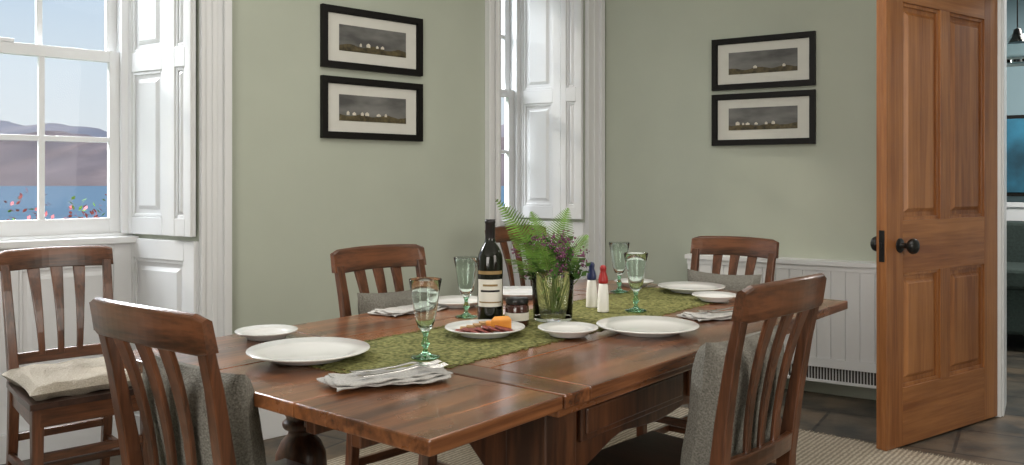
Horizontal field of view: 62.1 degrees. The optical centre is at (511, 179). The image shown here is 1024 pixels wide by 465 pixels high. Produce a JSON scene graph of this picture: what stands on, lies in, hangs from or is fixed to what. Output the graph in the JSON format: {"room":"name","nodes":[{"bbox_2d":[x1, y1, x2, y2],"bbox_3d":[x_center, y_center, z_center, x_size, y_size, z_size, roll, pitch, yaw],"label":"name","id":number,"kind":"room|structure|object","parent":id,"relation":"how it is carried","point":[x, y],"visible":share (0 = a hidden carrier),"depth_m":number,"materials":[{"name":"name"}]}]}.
{"room":"dining room","nodes":[
{"label":"dining room","id":0,"kind":"room"},
{"bbox_2d":[133,0,584,334],"bbox_3d":[-1.581,-0.175,3.964,6.300,2.750,0.600,0,0,-42],"label":"wall","id":1,"kind":"structure","parent":0,"point":[300,197],"depth_m":4.16,"materials":[{"name":"green paint"}]},
{"bbox_2d":[0,0,132,240],"bbox_3d":[-2.204,-0.560,3.683,1.030,1.680,0.140,0,0,-42],"label":"window","id":2,"kind":"structure","parent":1,"relation":"in","point":[115,53],"depth_m":3.90,"materials":[{"name":"white paint"}]},
{"bbox_2d":[0,0,198,464],"bbox_3d":[-2.031,-0.110,3.493,1.310,2.620,0.533,0,0,-42],"label":"shutters","id":3,"kind":"object","parent":2,"relation":"attached to","point":[159,273],"visible":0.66,"depth_m":3.81,"materials":[{"name":"white paint"}]},
{"bbox_2d":[199,0,231,336],"bbox_3d":[-1.846,-0.170,3.288,1.600,2.740,0.046,0,0,-42],"label":"trim","id":4,"kind":"structure","parent":1,"relation":"attached to","point":[215,16],"depth_m":3.76,"materials":[{"name":"white paint"}]},
{"bbox_2d":[258,407,287,439],"bbox_3d":[-1.927,1.100,3.228,4.800,0.200,0.028,0,0,-42],"label":"baseboard","id":5,"kind":"structure","parent":1,"relation":"attached to","point":[271,422],"depth_m":3.94,"materials":[{"name":"white paint"}]},
{"bbox_2d":[320,3,422,76],"bbox_3d":[-0.704,-0.705,4.333,0.600,0.305,0.027,0,0,-42],"label":"framed picture","id":6,"kind":"object","parent":1,"relation":"attached to","point":[350,38],"visible":1,"depth_m":4.32},
{"bbox_2d":[320,75,422,141],"bbox_3d":[-0.704,-0.357,4.333,0.600,0.305,0.027,0,0,-42],"label":"framed picture","id":7,"kind":"object","parent":1,"relation":"attached to","point":[350,108],"visible":1,"depth_m":4.32},
{"bbox_2d":[501,0,520,219],"bbox_3d":[-0.154,-0.560,5.539,0.470,1.680,0.140,0,0,-42],"label":"window","id":8,"kind":"structure","parent":1,"relation":"in","point":[510,36],"depth_m":5.62,"materials":[{"name":"white paint"}]},
{"bbox_2d":[501,0,584,285],"bbox_3d":[0.018,-0.110,5.349,0.750,2.620,0.533,0,0,-42],"label":"shutters","id":9,"kind":"object","parent":1,"relation":"attached to","point":[551,31],"visible":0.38,"depth_m":5.51,"materials":[{"name":"white paint"}]},
{"bbox_2d":[485,0,604,278],"bbox_3d":[0.222,-0.170,5.161,0.980,2.740,0.046,0,0,-42],"label":"trim","id":10,"kind":"structure","parent":1,"relation":"attached to","point":[594,9],"depth_m":5.39,"materials":[{"name":"white paint"}]},
{"bbox_2d":[2,334,1023,464],"bbox_3d":[1.179,1.250,2.589,10.683,0.100,9.978,0,0,0],"label":"floor","id":11,"kind":"structure","parent":0,"point":[994,440],"depth_m":4.07,"materials":[{"name":"stone"}]},
{"bbox_2d":[0,245,149,464],"bbox_3d":[-1.639,0.732,3.182,0.419,0.936,0.551,0,0,-42],"label":"dining chair","id":12,"kind":"object","parent":11,"relation":"on","point":[75,390],"visible":0.83,"depth_m":3.18,"materials":[{"name":"brown wood"}]},
{"bbox_2d":[327,406,993,464],"bbox_3d":[0.073,1.197,2.539,2.704,0.006,4.080,0,0,39],"label":"jute rug","id":13,"kind":"object","parent":11,"relation":"on","point":[813,448],"visible":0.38,"depth_m":3.70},
{"bbox_2d":[89,297,304,464],"bbox_3d":[-0.599,0.721,1.915,0.443,0.946,0.550,0,0,38],"label":"dining chair","id":14,"kind":"object","parent":13,"relation":"on","point":[202,414],"visible":1,"depth_m":1.72,"materials":[{"name":"brown wood"}]},
{"bbox_2d":[330,244,450,464],"bbox_3d":[-0.302,0.714,2.864,0.551,0.960,0.409,0,0,44],"label":"dining chair","id":15,"kind":"object","parent":13,"relation":"on","point":[357,260],"visible":0.29,"depth_m":2.96,"materials":[{"name":"brown wood"}]},
{"bbox_2d":[123,279,847,464],"bbox_3d":[0.103,0.814,2.592,1.120,0.759,2.120,0,0,39],"label":"dining table","id":16,"kind":"object","parent":13,"relation":"on","point":[562,402],"visible":0.57,"depth_m":1.90,"materials":[{"name":"brown wood"}]},
{"bbox_2d":[235,324,297,340],"bbox_3d":[-0.674,0.422,2.335,0.168,0.022,0.168,0,0,0],"label":"plate","id":17,"kind":"object","parent":16,"relation":"on","point":[270,332],"visible":0.98,"depth_m":2.36,"materials":[{"name":"white ceramic"}]},
{"bbox_2d":[316,363,452,391],"bbox_3d":[-0.265,0.419,1.818,0.278,0.017,0.140,0,0,-29],"label":"napkin","id":18,"kind":"object","parent":16,"relation":"on","point":[419,375],"visible":0.85,"depth_m":1.79,"materials":[{"name":"fabric"}]},
{"bbox_2d":[349,360,441,372],"bbox_3d":[-0.252,0.404,1.850,0.205,0.009,0.023,0,0,-27],"label":"fork","id":19,"kind":"object","parent":18,"relation":"on","point":[434,361],"visible":0.99,"depth_m":1.85,"materials":[{"name":"metal"}]},
{"bbox_2d":[357,363,447,376],"bbox_3d":[-0.232,0.404,1.813,0.205,0.009,0.023,0,0,-31],"label":"fork","id":20,"kind":"object","parent":18,"relation":"on","point":[438,365],"visible":1,"depth_m":1.81,"materials":[{"name":"metal"}]},
{"bbox_2d":[367,304,447,316],"bbox_3d":[-0.336,0.424,2.805,0.140,0.017,0.268,0,0,38],"label":"napkin","id":21,"kind":"object","parent":16,"relation":"on","point":[408,309],"visible":0.6,"depth_m":2.74,"materials":[{"name":"fabric"}]},
{"bbox_2d":[304,309,567,373],"bbox_3d":[-0.102,0.431,2.298,0.411,0.006,1.003,0,0,39],"label":"table runner","id":22,"kind":"object","parent":16,"relation":"on","point":[449,347],"depth_m":2.18,"materials":[{"name":"green fabric"}]},
{"bbox_2d":[245,337,369,364],"bbox_3d":[-0.490,0.416,2.050,0.292,0.022,0.292,0,0,0],"label":"dinner plate","id":23,"kind":"object","parent":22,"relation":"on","point":[304,350],"visible":1,"depth_m":2.08,"materials":[{"name":"white ceramic"}]},
{"bbox_2d":[409,277,441,359],"bbox_3d":[-0.209,0.333,2.050,0.080,0.189,0.080,0,0,0],"label":"wine glass","id":24,"kind":"object","parent":22,"relation":"on","point":[425,291],"visible":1,"depth_m":2.03,"materials":[{"name":"clear glass"}]},
{"bbox_2d":[445,319,524,338],"bbox_3d":[-0.075,0.416,2.360,0.224,0.022,0.224,0,0,0],"label":"serving plate","id":25,"kind":"object","parent":22,"relation":"on","point":[516,326],"visible":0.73,"depth_m":2.33,"materials":[{"name":"white ceramic"}]},
{"bbox_2d":[455,321,513,332],"bbox_3d":[-0.076,0.410,2.343,0.160,0.027,0.108,0,0,0],"label":"charcuterie","id":26,"kind":"object","parent":25,"relation":"on","point":[476,327],"visible":0.84,"depth_m":2.32,"materials":[{"name":"red food"}]},
{"bbox_2d":[485,316,511,331],"bbox_3d":[-0.039,0.397,2.359,0.068,0.040,0.064,0,0,-11],"label":"cheese wedge","id":27,"kind":"object","parent":25,"relation":"on","point":[504,321],"visible":0.72,"depth_m":2.33,"materials":[{"name":"orange food"}]},
{"bbox_2d":[477,219,502,318],"bbox_3d":[-0.065,0.272,2.530,0.076,0.311,0.077,0,0,0],"label":"wine bottle","id":28,"kind":"object","parent":22,"relation":"on","point":[490,259],"visible":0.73,"depth_m":2.50,"materials":[{"name":"black glass"}]},
{"bbox_2d":[505,296,528,325],"bbox_3d":[0.015,0.387,2.500,0.071,0.081,0.071,0,0,0],"label":"jar","id":29,"kind":"object","parent":22,"relation":"on","point":[516,308],"visible":0.78,"depth_m":2.47,"materials":[{"name":"glass"}]},
{"bbox_2d":[438,295,476,307],"bbox_3d":[-0.190,0.422,2.930,0.200,0.022,0.200,0,0,0],"label":"dinner plate","id":30,"kind":"object","parent":16,"relation":"on","point":[451,301],"visible":0.74,"depth_m":2.97,"materials":[{"name":"white ceramic"}]},
{"bbox_2d":[454,256,477,318],"bbox_3d":[-0.145,0.339,2.690,0.080,0.189,0.080,0,0,0],"label":"wine glass","id":31,"kind":"object","parent":16,"relation":"on","point":[466,266],"visible":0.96,"depth_m":2.67,"materials":[{"name":"clear glass"}]},
{"bbox_2d":[503,286,531,298],"bbox_3d":[0.030,0.422,3.170,0.256,0.022,0.256,0,0,0],"label":"dinner plate","id":32,"kind":"object","parent":16,"relation":"on","point":[508,291],"visible":0.49,"depth_m":3.24,"materials":[{"name":"white ceramic"}]},
{"bbox_2d":[614,278,653,286],"bbox_3d":[0.500,0.422,3.480,0.160,0.022,0.160,0,0,0],"label":"plate","id":33,"kind":"object","parent":16,"relation":"on","point":[624,281],"visible":0.58,"depth_m":3.46,"materials":[{"name":"white ceramic"}]},
{"bbox_2d":[568,287,712,334],"bbox_3d":[0.376,0.431,2.879,0.410,0.006,1.025,0,0,39],"label":"table runner","id":34,"kind":"object","parent":16,"relation":"on","point":[657,301],"depth_m":2.93,"materials":[{"name":"green fabric"}]},
{"bbox_2d":[532,270,573,322],"bbox_3d":[0.125,0.352,2.600,0.132,0.151,0.132,0,0,0],"label":"glass vase","id":35,"kind":"object","parent":34,"relation":"on","point":[552,296],"visible":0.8,"depth_m":2.54,"materials":[{"name":"clear glass"}]},
{"bbox_2d":[495,199,590,283],"bbox_3d":[0.074,0.235,2.583,0.335,0.360,0.250,0,0,-31],"label":"bouquet","id":36,"kind":"object","parent":35,"relation":"in","point":[552,257],"visible":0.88,"depth_m":2.58,"materials":[{"name":"green plant"}]},
{"bbox_2d":[538,321,597,337],"bbox_3d":[0.155,0.416,2.350,0.168,0.022,0.168,0,0,0],"label":"plate","id":37,"kind":"object","parent":34,"relation":"on","point":[565,329],"visible":1,"depth_m":2.38,"materials":[{"name":"white ceramic"}]},
{"bbox_2d":[586,262,596,307],"bbox_3d":[0.268,0.351,2.860,0.038,0.152,0.038,0,0,0],"label":"pepper mill","id":38,"kind":"object","parent":34,"relation":"on","point":[591,292],"visible":0.94,"depth_m":2.85,"materials":[{"name":"white ceramic"}]},
{"bbox_2d":[597,265,608,312],"bbox_3d":[0.296,0.351,2.760,0.038,0.152,0.038,0,0,0],"label":"salt mill","id":39,"kind":"object","parent":34,"relation":"on","point":[603,296],"visible":1,"depth_m":2.75,"materials":[{"name":"white ceramic"}]},
{"bbox_2d":[609,242,629,292],"bbox_3d":[0.410,0.333,3.250,0.080,0.189,0.080,0,0,0],"label":"wine glass","id":40,"kind":"object","parent":34,"relation":"on","point":[617,249],"visible":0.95,"depth_m":3.23,"materials":[{"name":"clear glass"}]},
{"bbox_2d":[624,252,647,311],"bbox_3d":[0.405,0.333,2.780,0.080,0.189,0.080,0,0,0],"label":"wine glass","id":41,"kind":"object","parent":34,"relation":"on","point":[635,262],"visible":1,"depth_m":2.76,"materials":[{"name":"clear glass"}]},
{"bbox_2d":[658,281,724,293],"bbox_3d":[0.690,0.416,3.270,0.256,0.022,0.256,0,0,0],"label":"dinner plate","id":42,"kind":"object","parent":34,"relation":"on","point":[687,287],"visible":0.9,"depth_m":3.32,"materials":[{"name":"white ceramic"}]},
{"bbox_2d":[596,316,699,336],"bbox_3d":[0.387,0.422,2.430,0.292,0.022,0.292,0,0,0],"label":"dinner plate","id":43,"kind":"object","parent":16,"relation":"on","point":[637,326],"visible":1,"depth_m":2.46,"materials":[{"name":"white ceramic"}]},
{"bbox_2d":[676,310,732,320],"bbox_3d":[0.666,0.424,2.682,0.268,0.017,0.140,0,0,-20],"label":"napkin","id":44,"kind":"object","parent":16,"relation":"on","point":[699,316],"visible":0.52,"depth_m":2.63,"materials":[{"name":"fabric"}]},
{"bbox_2d":[697,307,733,310],"bbox_3d":[0.683,0.410,2.712,0.205,0.009,0.023,0,0,-19],"label":"fork","id":45,"kind":"object","parent":44,"relation":"on","point":[729,307],"visible":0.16,"depth_m":2.70,"materials":[{"name":"metal"}]},
{"bbox_2d":[706,310,732,313],"bbox_3d":[0.697,0.410,2.672,0.205,0.009,0.023,0,0,-23],"label":"fork","id":46,"kind":"object","parent":44,"relation":"on","point":[732,310],"visible":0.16,"depth_m":2.65,"materials":[{"name":"metal"}]},
{"bbox_2d":[692,291,735,301],"bbox_3d":[0.720,0.416,3.020,0.160,0.022,0.160,0,0,0],"label":"plate","id":47,"kind":"object","parent":16,"relation":"on","point":[707,296],"visible":0.98,"depth_m":3.04,"materials":[{"name":"white ceramic"}]},
{"bbox_2d":[495,225,546,285],"bbox_3d":[0.181,0.720,4.322,0.428,0.960,0.550,0,0,-42],"label":"dining chair","id":48,"kind":"object","parent":13,"relation":"on","point":[501,232],"visible":0.17,"depth_m":4.44,"materials":[{"name":"brown wood"}]},
{"bbox_2d":[587,273,826,464],"bbox_3d":[0.464,0.709,2.138,0.551,0.970,0.409,0,0,44],"label":"dining chair","id":49,"kind":"object","parent":13,"relation":"on","point":[737,386],"visible":1,"depth_m":1.97,"materials":[{"name":"brown wood"}]},
{"bbox_2d":[636,236,778,436],"bbox_3d":[0.803,0.718,3.465,0.400,0.950,0.551,0,0,39],"label":"dining chair","id":50,"kind":"object","parent":13,"relation":"on","point":[717,246],"visible":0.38,"depth_m":3.59,"materials":[{"name":"brown wood"}]},
{"bbox_2d":[685,253,875,388],"bbox_3d":[1.694,0.823,4.742,1.486,0.755,0.125,0,0,32],"label":"radiator","id":51,"kind":"object","parent":11,"relation":"on","point":[843,346],"visible":0.23,"depth_m":4.63,"materials":[{"name":"white metal"}]},
{"bbox_2d":[1007,221,1023,334],"bbox_3d":[4.155,0.760,6.013,1.900,0.880,0.940,0,0,32],"label":"sofa","id":52,"kind":"object","parent":11,"relation":"on","point":[1015,229],"visible":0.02,"depth_m":5.93,"materials":[{"name":"green fabric"}]},
{"bbox_2d":[605,0,875,399],"bbox_3d":[2.354,-0.175,4.574,4.000,2.750,0.300,0,0,32],"label":"wall","id":53,"kind":"structure","parent":0,"point":[666,185],"depth_m":5.09,"materials":[{"name":"green paint"}]},
{"bbox_2d":[711,31,815,90],"bbox_3d":[1.457,-0.688,4.949,0.600,0.305,0.028,0,0,32],"label":"framed picture","id":54,"kind":"object","parent":53,"relation":"attached to","point":[785,59],"visible":1,"depth_m":4.94},
{"bbox_2d":[711,89,815,145],"bbox_3d":[1.457,-0.357,4.949,0.600,0.305,0.028,0,0,32],"label":"framed picture","id":55,"kind":"object","parent":53,"relation":"attached to","point":[776,117],"visible":1,"depth_m":4.94},
{"bbox_2d":[870,0,996,450],"bbox_3d":[2.035,0.092,4.035,1.007,2.200,0.218,0,0,-35],"label":"door","id":56,"kind":"structure","parent":53,"relation":"in","point":[934,243],"depth_m":3.99,"materials":[{"name":"brown wood"}]},
{"bbox_2d":[995,0,1006,416],"bbox_3d":[2.985,0.020,4.159,1.260,2.360,0.325,0,0,32],"label":"door frame","id":57,"kind":"structure","parent":53,"relation":"attached to","point":[1001,4],"depth_m":4.30,"materials":[{"name":"white paint"}]},
{"bbox_2d":[1007,0,1023,201],"bbox_3d":[4.025,-0.175,5.201,3.950,2.750,3.150,0,0,32],"label":"wall","id":58,"kind":"structure","parent":0,"point":[1015,75],"depth_m":6.86,"materials":[{"name":"teal paint"}]},
{"bbox_2d":[1007,115,1023,195],"bbox_3d":[4.408,-0.195,6.597,1.300,0.650,0.073,0,0,32],"label":"seascape painting","id":59,"kind":"object","parent":58,"relation":"attached to","point":[1015,123],"visible":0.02,"depth_m":6.80,"materials":[{"name":"paint"}]},
{"bbox_2d":[1007,202,1023,220],"bbox_3d":[4.772,0.690,6.378,3.650,1.020,0.058,0,0,32],"label":"trim","id":60,"kind":"structure","parent":58,"relation":"attached to","point":[1015,210],"depth_m":6.82,"materials":[{"name":"white paint"}]},
{"bbox_3d":[1.179,-1.600,2.589,10.683,0.100,9.978,0,0,0],"label":"ceiling","id":61,"kind":"structure","parent":0,"visible":0},
{"bbox_2d":[1007,0,1023,66],"bbox_3d":[3.054,-1.125,5.136,0.240,0.850,0.240,0,0,32],"label":"pendant lamp","id":62,"kind":"object","parent":61,"relation":"hanging from","point":[1015,42],"visible":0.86,"depth_m":5.08,"materials":[{"name":"black metal"}]},
{"label":"outside","id":63,"kind":"structure","parent":0,"visible":0},
{"bbox_2d":[0,120,504,136],"bbox_3d":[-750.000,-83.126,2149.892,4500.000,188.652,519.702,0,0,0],"label":"hills","id":64,"kind":"structure","parent":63,"point":[6,127],"depth_m":2283.81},
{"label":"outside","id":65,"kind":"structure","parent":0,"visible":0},
{"bbox_3d":[-5.750,1.600,7.600,12.500,0.400,10.800,0,0,0],"label":"lawn","id":66,"kind":"structure","parent":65,"visible":0},
{"bbox_2d":[4,188,106,219],"bbox_3d":[-3.195,0.727,6.144,2.111,1.356,1.569,0,0,0],"label":"shrub","id":67,"kind":"object","parent":66,"relation":"on","point":[71,206],"visible":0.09,"depth_m":6.12,"materials":[{"name":"plant"}]},
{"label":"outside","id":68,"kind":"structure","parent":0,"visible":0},
{"bbox_2d":[0,186,504,220],"bbox_3d":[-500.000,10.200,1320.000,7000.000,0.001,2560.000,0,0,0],"label":"sea","id":69,"kind":"structure","parent":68,"point":[59,197],"depth_m":403.31,"materials":[{"name":"liquid"}]},
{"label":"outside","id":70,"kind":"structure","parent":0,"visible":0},
{"bbox_2d":[0,131,504,185],"bbox_3d":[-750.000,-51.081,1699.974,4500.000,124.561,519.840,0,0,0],"label":"hills","id":71,"kind":"structure","parent":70,"point":[66,163],"depth_m":1604.51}
]}

